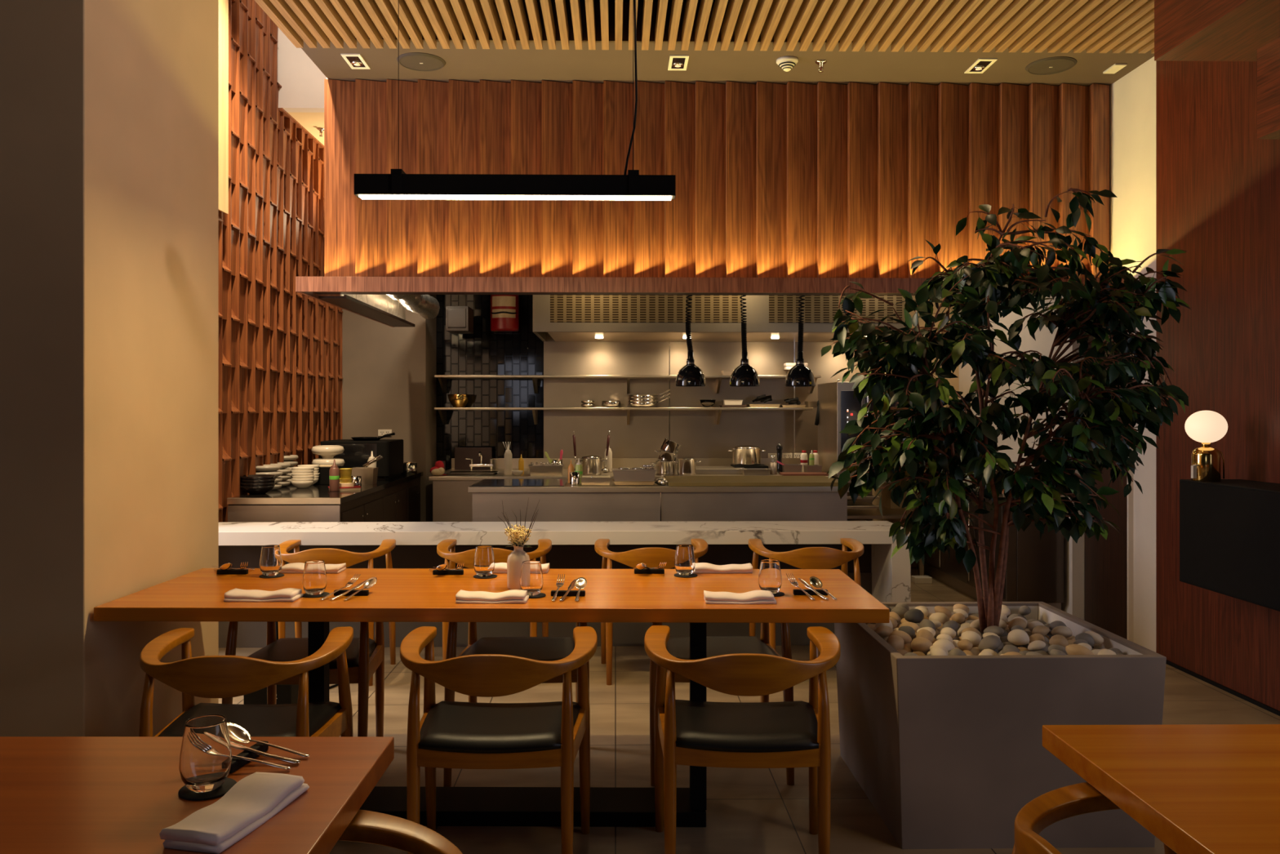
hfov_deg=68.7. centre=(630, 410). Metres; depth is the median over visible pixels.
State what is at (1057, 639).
pebble
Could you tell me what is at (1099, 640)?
pebble
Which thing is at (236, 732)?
spoon
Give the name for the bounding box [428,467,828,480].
countertop
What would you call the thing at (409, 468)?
steel pot
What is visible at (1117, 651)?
pebble
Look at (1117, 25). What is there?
ceiling
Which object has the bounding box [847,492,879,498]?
tray
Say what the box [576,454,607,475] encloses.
cooking pot
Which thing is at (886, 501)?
wall
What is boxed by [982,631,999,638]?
pebble
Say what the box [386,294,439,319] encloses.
duct
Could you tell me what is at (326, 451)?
serving bowl
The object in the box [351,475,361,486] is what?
steel cup
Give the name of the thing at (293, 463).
bowl
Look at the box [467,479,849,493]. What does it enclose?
island countertop
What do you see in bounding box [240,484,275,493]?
bowl
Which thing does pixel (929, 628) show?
pebble
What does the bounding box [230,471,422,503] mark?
countertop
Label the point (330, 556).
dining chair
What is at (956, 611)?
pebble
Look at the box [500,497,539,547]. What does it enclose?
dried flowers
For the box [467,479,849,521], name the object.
kitchen island
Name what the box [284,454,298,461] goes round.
bowl
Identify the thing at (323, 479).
box
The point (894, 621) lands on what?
pebble
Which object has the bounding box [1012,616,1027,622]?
pebble
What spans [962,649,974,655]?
pebble
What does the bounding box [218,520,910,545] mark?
countertop
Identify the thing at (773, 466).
steel cup
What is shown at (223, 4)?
trim
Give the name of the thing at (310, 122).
ceiling
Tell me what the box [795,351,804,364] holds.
socket
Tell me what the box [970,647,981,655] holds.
pebble
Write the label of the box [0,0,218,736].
wall pillar
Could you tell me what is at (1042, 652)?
pebble
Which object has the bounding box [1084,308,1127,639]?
door
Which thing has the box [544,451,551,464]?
spatula
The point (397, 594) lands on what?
dining table
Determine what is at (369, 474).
steel container
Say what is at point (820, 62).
sprinkler
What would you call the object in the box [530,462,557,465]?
utensils
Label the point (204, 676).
dining chair
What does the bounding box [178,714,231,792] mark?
drinking glass
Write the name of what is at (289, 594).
napkin
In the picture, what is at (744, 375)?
heat lamp
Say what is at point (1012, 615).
pebble
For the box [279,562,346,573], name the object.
napkin
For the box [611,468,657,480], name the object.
steel container
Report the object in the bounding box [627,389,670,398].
frying pan
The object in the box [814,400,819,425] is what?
glove
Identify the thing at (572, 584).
knife
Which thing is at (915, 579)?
step block
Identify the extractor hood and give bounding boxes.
[533,294,905,342]
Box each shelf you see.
[434,374,821,393]
[434,407,813,424]
[831,475,891,482]
[847,506,911,519]
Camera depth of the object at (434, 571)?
3.69 m
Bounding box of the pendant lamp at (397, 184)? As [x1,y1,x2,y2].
[354,0,675,199]
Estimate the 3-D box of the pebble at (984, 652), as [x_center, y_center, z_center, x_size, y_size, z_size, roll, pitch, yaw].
[1.148,0.799,3.032,0.050,0.039,0.050,0,0,11]
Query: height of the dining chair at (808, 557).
0.705 m
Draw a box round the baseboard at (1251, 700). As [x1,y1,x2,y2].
[1165,659,1279,715]
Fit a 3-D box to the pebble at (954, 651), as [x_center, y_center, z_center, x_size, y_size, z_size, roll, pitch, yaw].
[1.061,0.797,3.039,0.056,0.044,0.061,0,0,24]
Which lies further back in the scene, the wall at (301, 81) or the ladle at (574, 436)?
the ladle at (574, 436)
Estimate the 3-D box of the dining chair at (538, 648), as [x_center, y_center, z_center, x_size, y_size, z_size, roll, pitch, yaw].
[-0.431,1.049,3.705,0.602,0.705,0.461,0,0,-1]
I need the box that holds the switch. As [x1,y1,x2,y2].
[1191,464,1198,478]
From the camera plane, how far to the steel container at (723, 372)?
8.61 m
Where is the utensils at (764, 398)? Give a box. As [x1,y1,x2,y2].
[751,394,772,403]
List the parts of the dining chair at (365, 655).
leg, leg, seat, rail, leg, rail, leg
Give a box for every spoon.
[213,563,231,569]
[226,722,309,757]
[343,577,377,600]
[429,564,447,570]
[574,577,586,601]
[633,563,646,569]
[809,576,836,599]
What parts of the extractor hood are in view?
louvre panel, filter plate, louvre panel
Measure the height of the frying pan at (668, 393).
0.108 m
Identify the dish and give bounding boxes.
[617,466,630,469]
[631,466,644,469]
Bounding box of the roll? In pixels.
[654,476,667,484]
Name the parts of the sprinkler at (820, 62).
plate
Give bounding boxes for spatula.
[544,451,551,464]
[560,449,563,459]
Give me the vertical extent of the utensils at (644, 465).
0.032 m
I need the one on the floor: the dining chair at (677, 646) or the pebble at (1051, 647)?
the dining chair at (677, 646)
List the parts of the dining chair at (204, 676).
leg, rail, leg, backrest, seat, leg, rail, leg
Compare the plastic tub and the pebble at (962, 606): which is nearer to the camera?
the pebble at (962, 606)
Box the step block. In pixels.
[911,575,932,583]
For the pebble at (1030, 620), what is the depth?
3.69 m
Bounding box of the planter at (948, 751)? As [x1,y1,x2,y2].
[834,601,1166,848]
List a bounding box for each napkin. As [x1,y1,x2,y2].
[159,772,309,853]
[223,587,303,601]
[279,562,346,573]
[455,589,528,603]
[493,562,549,573]
[693,562,752,573]
[703,590,776,604]
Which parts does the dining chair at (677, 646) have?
leg, rail, seat, leg, rail, leg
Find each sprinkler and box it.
[316,127,324,136]
[814,59,826,72]
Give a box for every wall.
[218,0,342,522]
[277,27,326,112]
[342,294,436,521]
[435,294,543,471]
[543,332,872,520]
[872,295,959,567]
[1155,60,1279,711]
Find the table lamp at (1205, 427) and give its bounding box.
[1184,410,1227,481]
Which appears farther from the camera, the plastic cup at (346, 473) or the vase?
the plastic cup at (346, 473)
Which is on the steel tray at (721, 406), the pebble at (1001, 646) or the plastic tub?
the plastic tub
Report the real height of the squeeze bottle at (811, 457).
0.130 m
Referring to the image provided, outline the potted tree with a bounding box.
[821,186,1191,632]
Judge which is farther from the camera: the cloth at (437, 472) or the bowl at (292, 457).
the cloth at (437, 472)
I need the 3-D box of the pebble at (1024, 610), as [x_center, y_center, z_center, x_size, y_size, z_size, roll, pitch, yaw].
[1.582,0.806,3.762,0.044,0.041,0.060,0,0,30]
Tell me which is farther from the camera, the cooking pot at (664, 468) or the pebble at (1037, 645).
the cooking pot at (664, 468)
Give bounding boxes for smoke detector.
[776,55,798,71]
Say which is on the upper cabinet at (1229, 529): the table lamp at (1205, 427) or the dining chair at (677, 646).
the table lamp at (1205, 427)
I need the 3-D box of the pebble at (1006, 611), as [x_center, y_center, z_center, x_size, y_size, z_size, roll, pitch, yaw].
[1.460,0.798,3.693,0.065,0.040,0.052,0,0,27]
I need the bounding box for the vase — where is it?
[506,545,529,589]
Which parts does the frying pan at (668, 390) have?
handle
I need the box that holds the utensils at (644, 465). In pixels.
[642,464,654,469]
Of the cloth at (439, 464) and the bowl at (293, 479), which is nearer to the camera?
the bowl at (293, 479)
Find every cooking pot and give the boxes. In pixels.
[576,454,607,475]
[650,460,676,475]
[653,449,678,463]
[659,437,681,453]
[672,458,701,475]
[727,444,765,465]
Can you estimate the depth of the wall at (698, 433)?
8.90 m
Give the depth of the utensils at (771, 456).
8.01 m
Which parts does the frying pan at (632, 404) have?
handle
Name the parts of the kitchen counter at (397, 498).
panel, door, door, door, door, door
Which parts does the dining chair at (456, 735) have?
leg, rail, leg, rail, backrest, seat, leg, rail, leg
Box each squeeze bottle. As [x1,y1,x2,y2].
[328,459,339,491]
[367,450,376,466]
[502,441,511,475]
[518,453,524,474]
[568,459,573,483]
[575,457,582,483]
[604,447,612,471]
[800,450,807,471]
[808,450,814,465]
[813,449,818,464]
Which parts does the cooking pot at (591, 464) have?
lid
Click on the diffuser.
(363, 197)
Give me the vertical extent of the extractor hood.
0.564 m
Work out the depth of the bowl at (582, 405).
8.61 m
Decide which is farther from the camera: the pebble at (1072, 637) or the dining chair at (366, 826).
the pebble at (1072, 637)
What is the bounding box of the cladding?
[324,79,1109,278]
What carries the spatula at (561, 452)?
in the steel cup at (559, 461)
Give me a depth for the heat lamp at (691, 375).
6.41 m
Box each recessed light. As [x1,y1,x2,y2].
[340,53,370,69]
[667,54,688,70]
[964,57,997,73]
[1102,63,1127,73]
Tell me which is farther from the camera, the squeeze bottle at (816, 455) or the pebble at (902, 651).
the squeeze bottle at (816, 455)
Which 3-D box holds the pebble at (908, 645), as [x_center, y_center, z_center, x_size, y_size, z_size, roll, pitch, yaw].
[0.958,0.830,3.272,0.056,0.050,0.061,0,0,21]
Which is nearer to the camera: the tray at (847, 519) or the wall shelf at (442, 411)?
the tray at (847, 519)
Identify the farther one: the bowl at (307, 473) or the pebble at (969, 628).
the bowl at (307, 473)
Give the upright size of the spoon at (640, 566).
0.050 m
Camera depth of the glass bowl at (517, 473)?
7.83 m
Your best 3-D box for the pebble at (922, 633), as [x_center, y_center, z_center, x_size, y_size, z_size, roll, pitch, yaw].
[1.027,0.797,3.272,0.055,0.060,0.089,0,0,37]
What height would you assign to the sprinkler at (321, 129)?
0.060 m
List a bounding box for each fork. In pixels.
[182,736,291,769]
[239,561,248,568]
[319,573,360,599]
[454,562,464,569]
[551,573,564,601]
[653,561,666,568]
[786,573,814,599]
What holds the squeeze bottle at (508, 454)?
on the kitchen counter at (452, 501)
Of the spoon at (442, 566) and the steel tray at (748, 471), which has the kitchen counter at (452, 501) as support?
the steel tray at (748, 471)
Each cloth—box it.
[430,460,444,472]
[431,467,444,475]
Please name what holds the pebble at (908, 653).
on the pebble
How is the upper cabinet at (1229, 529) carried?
attached to the wall at (1218, 184)
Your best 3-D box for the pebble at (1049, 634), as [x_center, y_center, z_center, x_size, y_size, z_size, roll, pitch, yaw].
[1.535,0.839,3.472,0.077,0.044,0.047,0,0,-28]
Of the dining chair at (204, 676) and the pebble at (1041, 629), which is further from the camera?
the pebble at (1041, 629)
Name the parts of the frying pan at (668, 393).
handle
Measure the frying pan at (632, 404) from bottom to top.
0.108 m
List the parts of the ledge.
liner plate, liner plate, liner plate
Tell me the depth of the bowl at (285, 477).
6.68 m
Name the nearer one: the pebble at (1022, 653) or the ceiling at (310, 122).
the pebble at (1022, 653)
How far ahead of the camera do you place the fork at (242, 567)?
3.66 m
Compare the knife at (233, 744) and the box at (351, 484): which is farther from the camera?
the box at (351, 484)
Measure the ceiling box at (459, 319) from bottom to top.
0.220 m
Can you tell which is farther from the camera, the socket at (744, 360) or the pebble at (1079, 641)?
the socket at (744, 360)
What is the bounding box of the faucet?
[464,451,497,470]
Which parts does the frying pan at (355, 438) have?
handle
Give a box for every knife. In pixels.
[214,566,254,570]
[230,740,300,764]
[329,579,367,599]
[559,578,576,601]
[798,577,828,599]
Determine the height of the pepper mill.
0.264 m
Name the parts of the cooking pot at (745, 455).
lid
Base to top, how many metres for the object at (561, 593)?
0.018 m
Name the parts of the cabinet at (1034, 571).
door, door, door, panel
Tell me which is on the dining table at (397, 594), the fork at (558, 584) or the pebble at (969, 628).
the fork at (558, 584)
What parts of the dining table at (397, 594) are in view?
leg, leg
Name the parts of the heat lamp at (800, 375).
lamp shade, coiled cord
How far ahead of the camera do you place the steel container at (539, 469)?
7.87 m
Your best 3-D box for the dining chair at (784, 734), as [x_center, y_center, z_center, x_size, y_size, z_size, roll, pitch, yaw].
[0.342,1.049,2.894,0.602,0.705,0.461,0,0,2]
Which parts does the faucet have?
lever, spout, lever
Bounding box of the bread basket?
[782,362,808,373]
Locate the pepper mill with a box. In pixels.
[776,442,782,472]
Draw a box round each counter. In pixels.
[218,520,911,648]
[226,471,422,522]
[428,457,828,521]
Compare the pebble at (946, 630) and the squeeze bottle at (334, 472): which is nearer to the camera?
the pebble at (946, 630)
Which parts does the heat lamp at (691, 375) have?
coiled cord, lamp shade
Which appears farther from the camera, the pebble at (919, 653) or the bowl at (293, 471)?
the bowl at (293, 471)
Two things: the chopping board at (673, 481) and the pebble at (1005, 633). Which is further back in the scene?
the chopping board at (673, 481)
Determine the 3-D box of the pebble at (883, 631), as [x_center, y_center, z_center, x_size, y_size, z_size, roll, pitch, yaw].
[0.905,0.794,3.356,0.060,0.043,0.050,0,0,28]
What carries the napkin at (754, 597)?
on the dining table at (397, 594)
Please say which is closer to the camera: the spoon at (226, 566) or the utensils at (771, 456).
the spoon at (226, 566)
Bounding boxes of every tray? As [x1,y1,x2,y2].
[579,475,611,484]
[612,479,656,484]
[718,404,746,407]
[741,468,770,475]
[746,404,780,407]
[779,404,806,407]
[782,463,802,471]
[803,464,822,471]
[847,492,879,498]
[847,500,879,508]
[847,519,866,520]
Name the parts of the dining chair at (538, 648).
leg, rail, leg, seat, rail, leg, leg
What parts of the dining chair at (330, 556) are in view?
leg, leg, backrest, leg, leg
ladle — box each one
[572,430,576,471]
[601,431,610,472]
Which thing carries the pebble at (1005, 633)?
in the planter at (948, 751)
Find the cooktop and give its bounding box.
[471,479,568,486]
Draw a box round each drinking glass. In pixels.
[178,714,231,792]
[259,544,282,576]
[302,560,327,595]
[473,545,494,576]
[520,560,543,595]
[674,544,695,575]
[758,559,782,594]
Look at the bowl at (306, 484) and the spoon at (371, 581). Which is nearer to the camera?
the spoon at (371, 581)
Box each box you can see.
[313,464,341,484]
[339,481,353,487]
[445,306,473,333]
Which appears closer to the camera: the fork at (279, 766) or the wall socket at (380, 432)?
the fork at (279, 766)
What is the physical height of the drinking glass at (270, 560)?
0.114 m
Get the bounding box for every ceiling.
[254,0,1154,53]
[287,111,324,145]
[301,1,1154,86]
[493,0,743,3]
[1154,0,1279,61]
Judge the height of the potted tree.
1.651 m
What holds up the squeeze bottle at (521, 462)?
on the kitchen counter at (452, 501)
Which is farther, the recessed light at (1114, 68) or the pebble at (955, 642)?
the recessed light at (1114, 68)
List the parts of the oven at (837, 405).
control panel, door handle, door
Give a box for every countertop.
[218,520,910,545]
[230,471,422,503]
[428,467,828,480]
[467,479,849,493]
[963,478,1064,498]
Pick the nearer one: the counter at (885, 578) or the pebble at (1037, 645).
the pebble at (1037, 645)
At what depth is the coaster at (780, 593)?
3.28 m
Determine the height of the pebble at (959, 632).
0.045 m
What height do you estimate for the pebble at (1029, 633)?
0.046 m
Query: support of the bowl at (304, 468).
on the bowl at (293, 471)
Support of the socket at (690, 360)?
attached to the heat lamp at (691, 375)
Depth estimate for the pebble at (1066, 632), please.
3.35 m
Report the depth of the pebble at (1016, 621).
3.43 m
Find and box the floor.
[218,567,1279,853]
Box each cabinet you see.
[915,478,1064,609]
[1179,479,1279,611]
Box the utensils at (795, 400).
[783,397,800,404]
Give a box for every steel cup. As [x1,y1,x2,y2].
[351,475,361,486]
[551,458,562,464]
[569,471,579,484]
[769,462,777,474]
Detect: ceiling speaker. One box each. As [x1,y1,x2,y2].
[396,52,445,71]
[1025,56,1076,75]
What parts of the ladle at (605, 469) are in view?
handle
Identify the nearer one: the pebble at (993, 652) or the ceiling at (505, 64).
the pebble at (993, 652)
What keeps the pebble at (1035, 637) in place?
on the pebble
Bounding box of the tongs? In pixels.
[362,454,382,467]
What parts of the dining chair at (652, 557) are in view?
leg, leg, backrest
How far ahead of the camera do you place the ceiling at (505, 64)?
5.44 m
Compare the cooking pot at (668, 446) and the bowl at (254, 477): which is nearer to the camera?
the bowl at (254, 477)
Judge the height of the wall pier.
3.410 m
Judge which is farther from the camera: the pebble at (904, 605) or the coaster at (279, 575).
the pebble at (904, 605)
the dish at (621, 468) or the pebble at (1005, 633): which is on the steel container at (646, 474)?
the dish at (621, 468)
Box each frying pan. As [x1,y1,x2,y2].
[351,432,395,440]
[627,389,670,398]
[627,392,670,401]
[627,395,670,407]
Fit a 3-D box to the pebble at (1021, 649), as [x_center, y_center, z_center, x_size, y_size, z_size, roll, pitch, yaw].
[1.351,0.834,3.228,0.054,0.032,0.066,0,0,-27]
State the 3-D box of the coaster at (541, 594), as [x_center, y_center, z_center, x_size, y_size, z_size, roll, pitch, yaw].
[-0.344,0.648,3.277,0.092,0.004,0.092,0,0,-1]
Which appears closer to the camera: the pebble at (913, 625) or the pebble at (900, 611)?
the pebble at (913, 625)
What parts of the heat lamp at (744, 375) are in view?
coiled cord, lamp shade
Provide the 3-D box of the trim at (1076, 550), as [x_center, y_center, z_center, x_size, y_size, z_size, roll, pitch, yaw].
[2.973,0.325,5.898,0.080,2.150,0.725,0,0,-1]
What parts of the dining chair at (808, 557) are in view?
leg, leg, backrest, leg, leg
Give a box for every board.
[454,447,492,469]
[663,475,838,486]
[779,471,828,475]
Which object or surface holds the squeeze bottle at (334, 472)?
on the kitchen counter at (397, 498)
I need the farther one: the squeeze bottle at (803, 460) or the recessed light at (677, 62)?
the squeeze bottle at (803, 460)
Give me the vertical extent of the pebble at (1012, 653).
0.031 m
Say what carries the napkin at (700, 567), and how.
on the dining table at (397, 594)
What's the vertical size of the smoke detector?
0.065 m
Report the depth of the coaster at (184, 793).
1.58 m
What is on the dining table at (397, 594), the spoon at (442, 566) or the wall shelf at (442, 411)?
the spoon at (442, 566)
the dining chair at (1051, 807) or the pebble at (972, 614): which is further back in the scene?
the pebble at (972, 614)
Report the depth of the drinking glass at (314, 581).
3.26 m
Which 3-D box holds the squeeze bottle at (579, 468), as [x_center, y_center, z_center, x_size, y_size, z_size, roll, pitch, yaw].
[-0.368,0.428,6.615,0.053,0.176,0.053,0,0,-1]
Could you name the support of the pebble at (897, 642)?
on the pebble at (904, 648)
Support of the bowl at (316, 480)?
on the kitchen counter at (397, 498)
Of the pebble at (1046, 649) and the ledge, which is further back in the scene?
the ledge
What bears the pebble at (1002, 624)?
on the pebble
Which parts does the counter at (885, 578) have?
panel, panel, panel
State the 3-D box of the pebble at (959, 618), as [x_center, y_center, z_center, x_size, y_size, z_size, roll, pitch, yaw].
[1.260,0.804,3.604,0.050,0.046,0.057,0,0,0]
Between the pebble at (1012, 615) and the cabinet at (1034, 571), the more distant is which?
the cabinet at (1034, 571)
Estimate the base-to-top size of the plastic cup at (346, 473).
0.078 m
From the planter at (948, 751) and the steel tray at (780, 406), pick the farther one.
the steel tray at (780, 406)
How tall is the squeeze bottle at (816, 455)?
0.190 m
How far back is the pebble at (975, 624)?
3.51 m
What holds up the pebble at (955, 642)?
on the planter at (948, 751)
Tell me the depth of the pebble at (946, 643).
3.17 m
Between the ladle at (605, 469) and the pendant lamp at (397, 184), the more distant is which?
the ladle at (605, 469)
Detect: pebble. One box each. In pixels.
[866,622,875,630]
[875,619,893,630]
[875,625,893,637]
[886,635,904,649]
[888,630,911,644]
[889,611,901,622]
[889,617,897,628]
[890,605,907,619]
[895,602,909,610]
[896,648,907,655]
[897,626,915,639]
[898,622,919,631]
[900,617,908,623]
[902,646,911,652]
[903,608,924,622]
[903,643,912,651]
[904,652,917,655]
[910,636,932,652]
[912,651,925,655]
[915,607,928,616]
[915,628,933,642]
[916,626,935,635]
[919,618,935,631]
[928,612,950,624]
[929,644,948,654]
[929,647,947,655]
[930,620,941,627]
[932,638,955,650]
[933,629,940,638]
[934,605,951,617]
[936,633,952,643]
[940,626,955,638]
[942,620,958,631]
[948,648,966,655]
[951,613,965,623]
[952,640,959,648]
[953,604,968,613]
[953,608,968,618]
[957,626,967,636]
[957,639,973,650]
[960,622,969,626]
[960,631,981,646]
[961,626,982,638]
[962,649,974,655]
[964,615,978,622]
[965,613,978,618]
[969,618,980,629]
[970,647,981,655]
[977,635,1000,651]
[977,650,992,655]
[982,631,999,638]
[982,648,998,655]
[983,625,1004,635]
[997,641,1004,650]
[998,618,1006,629]
[999,641,1017,651]
[1000,607,1010,617]
[1000,613,1007,622]
[1000,627,1008,636]
[1000,635,1020,647]
[1002,644,1019,653]
[1003,651,1022,655]
[1007,613,1022,622]
[1007,629,1029,645]
[1008,617,1026,630]
[1010,625,1023,631]
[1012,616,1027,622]
[1017,647,1031,651]
[1018,605,1031,615]
[1018,650,1026,655]
[1019,644,1029,648]
[1025,631,1031,636]
[1025,651,1041,654]
[1026,618,1038,622]
[1027,621,1044,631]
[1027,640,1045,650]
[1029,633,1044,643]
[1031,625,1049,635]
[1031,640,1049,652]
[1035,650,1049,654]
[1043,635,1048,642]
[1046,631,1053,638]
[1048,620,1066,630]
[1048,634,1068,647]
[1048,644,1067,654]
[1049,648,1066,654]
[1051,626,1072,638]
[1065,644,1094,654]
[1066,635,1075,639]
[1067,639,1075,644]
[1072,639,1088,644]
[1075,632,1094,646]
[1078,643,1092,650]
[1084,631,1103,645]
[1090,648,1101,654]
[1097,648,1115,654]
[1109,648,1122,653]
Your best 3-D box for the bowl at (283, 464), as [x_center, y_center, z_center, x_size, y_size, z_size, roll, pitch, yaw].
[-2.548,0.400,6.719,0.200,0.041,0.200,0,0,-31]
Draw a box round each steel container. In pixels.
[351,466,377,484]
[528,464,564,475]
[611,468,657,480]
[721,370,733,375]
[804,401,817,407]
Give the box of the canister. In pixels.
[490,294,519,331]
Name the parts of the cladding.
panel, panel, panel, panel, panel, panel, panel, panel, panel, panel, panel, panel, panel, panel, panel, panel, panel, panel, panel, panel, panel, panel, panel, panel, panel, panel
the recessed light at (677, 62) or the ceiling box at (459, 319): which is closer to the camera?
the recessed light at (677, 62)
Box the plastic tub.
[722,400,742,404]
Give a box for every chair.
[138,626,353,737]
[222,621,384,737]
[278,538,395,686]
[337,809,462,853]
[400,626,597,853]
[436,538,551,660]
[443,622,589,786]
[594,538,707,684]
[644,625,840,853]
[649,622,794,786]
[748,537,863,649]
[1012,782,1176,853]
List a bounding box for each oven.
[320,439,403,478]
[817,378,915,477]
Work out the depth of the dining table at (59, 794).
1.59 m
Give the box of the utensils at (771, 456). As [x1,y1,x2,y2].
[770,455,776,462]
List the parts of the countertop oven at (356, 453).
door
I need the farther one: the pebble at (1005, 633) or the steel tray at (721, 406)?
the steel tray at (721, 406)
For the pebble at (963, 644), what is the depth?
3.18 m
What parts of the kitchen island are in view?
panel, panel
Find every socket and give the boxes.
[377,429,391,435]
[686,351,694,364]
[740,351,748,364]
[768,453,777,457]
[782,453,792,457]
[793,453,801,457]
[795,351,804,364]
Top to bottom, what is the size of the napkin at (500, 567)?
0.032 m
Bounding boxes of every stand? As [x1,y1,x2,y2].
[730,464,768,468]
[831,475,924,575]
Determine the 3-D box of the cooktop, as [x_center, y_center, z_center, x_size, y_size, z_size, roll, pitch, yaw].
[-0.775,0.518,6.703,0.628,0.004,0.630,0,0,-1]
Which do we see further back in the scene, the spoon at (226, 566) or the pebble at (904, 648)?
the spoon at (226, 566)
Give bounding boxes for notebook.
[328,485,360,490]
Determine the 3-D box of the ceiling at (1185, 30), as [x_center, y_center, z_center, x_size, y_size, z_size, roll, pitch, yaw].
[2.764,-2.080,2.501,0.490,0.840,3.910,0,0,-1]
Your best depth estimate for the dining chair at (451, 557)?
4.76 m
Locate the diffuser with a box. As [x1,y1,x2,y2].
[358,195,671,199]
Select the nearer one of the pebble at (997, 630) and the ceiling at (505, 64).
the pebble at (997, 630)
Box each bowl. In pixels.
[240,474,275,479]
[240,477,275,483]
[240,481,275,486]
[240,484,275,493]
[255,464,281,471]
[255,471,282,477]
[270,462,290,468]
[272,483,281,489]
[274,476,282,483]
[276,468,291,475]
[278,480,290,486]
[279,474,290,480]
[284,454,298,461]
[284,460,297,466]
[290,472,313,475]
[290,480,314,488]
[291,466,315,470]
[291,469,314,473]
[291,474,315,478]
[291,477,314,481]
[297,464,319,467]
[311,444,344,458]
[311,457,345,466]
[311,477,319,484]
[447,394,470,407]
[511,470,523,475]
[580,400,594,404]
[580,404,595,407]
[601,400,621,407]
[699,400,715,407]
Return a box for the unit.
[695,466,746,474]
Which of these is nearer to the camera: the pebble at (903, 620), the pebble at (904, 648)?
the pebble at (904, 648)
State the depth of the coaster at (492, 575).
3.63 m
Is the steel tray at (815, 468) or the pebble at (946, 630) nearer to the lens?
the pebble at (946, 630)
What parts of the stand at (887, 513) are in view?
leg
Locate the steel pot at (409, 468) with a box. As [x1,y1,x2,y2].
[400,462,417,474]
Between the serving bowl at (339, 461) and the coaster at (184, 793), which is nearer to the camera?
the coaster at (184, 793)
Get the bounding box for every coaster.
[177,777,236,800]
[258,573,284,577]
[302,591,329,597]
[473,573,497,578]
[528,592,546,598]
[674,573,697,577]
[773,591,784,596]
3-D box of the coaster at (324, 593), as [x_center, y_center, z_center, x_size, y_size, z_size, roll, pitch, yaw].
[-1.105,0.648,3.287,0.092,0.004,0.092,0,0,-1]
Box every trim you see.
[218,0,228,213]
[669,342,795,453]
[1069,297,1133,642]
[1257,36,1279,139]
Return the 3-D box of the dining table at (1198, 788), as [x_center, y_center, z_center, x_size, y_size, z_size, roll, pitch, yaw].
[1.458,1.025,1.553,1.212,0.750,0.778,0,0,-1]
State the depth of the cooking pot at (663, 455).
7.94 m
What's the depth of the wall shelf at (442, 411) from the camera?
8.51 m
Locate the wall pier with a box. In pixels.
[959,56,1155,652]
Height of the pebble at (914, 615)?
0.055 m
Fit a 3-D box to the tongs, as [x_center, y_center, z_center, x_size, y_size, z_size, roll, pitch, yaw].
[-1.920,0.381,6.968,0.146,0.096,0.042,0,0,-1]
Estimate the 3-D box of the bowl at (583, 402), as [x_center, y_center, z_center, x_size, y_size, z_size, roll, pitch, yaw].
[-0.400,-0.071,8.655,0.130,0.030,0.130,0,0,-1]
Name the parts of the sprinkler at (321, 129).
plate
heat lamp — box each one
[675,294,706,386]
[729,295,759,386]
[785,295,815,386]
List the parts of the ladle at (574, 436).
handle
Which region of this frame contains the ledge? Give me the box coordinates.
[295,276,1124,327]
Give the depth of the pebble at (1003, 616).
3.58 m
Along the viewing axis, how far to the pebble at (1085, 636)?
3.26 m
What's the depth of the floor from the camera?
3.58 m
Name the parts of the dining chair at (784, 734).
leg, rail, leg, seat, backrest, rail, leg, rail, leg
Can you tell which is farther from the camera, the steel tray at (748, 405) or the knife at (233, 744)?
the steel tray at (748, 405)
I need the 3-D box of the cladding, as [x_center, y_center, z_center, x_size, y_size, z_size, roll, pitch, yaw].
[0.548,-1.373,5.790,4.812,1.275,0.160,0,0,-1]
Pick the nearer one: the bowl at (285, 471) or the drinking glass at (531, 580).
the drinking glass at (531, 580)
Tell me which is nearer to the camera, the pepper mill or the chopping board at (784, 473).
the chopping board at (784, 473)
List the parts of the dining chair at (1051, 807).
leg, backrest, leg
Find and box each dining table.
[0,736,394,853]
[93,568,889,826]
[1042,724,1279,853]
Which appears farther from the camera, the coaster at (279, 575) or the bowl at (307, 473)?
the bowl at (307, 473)
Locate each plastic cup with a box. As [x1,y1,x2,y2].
[339,467,351,479]
[339,478,351,483]
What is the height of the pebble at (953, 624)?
0.047 m
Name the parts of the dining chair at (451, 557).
leg, leg, backrest, leg, leg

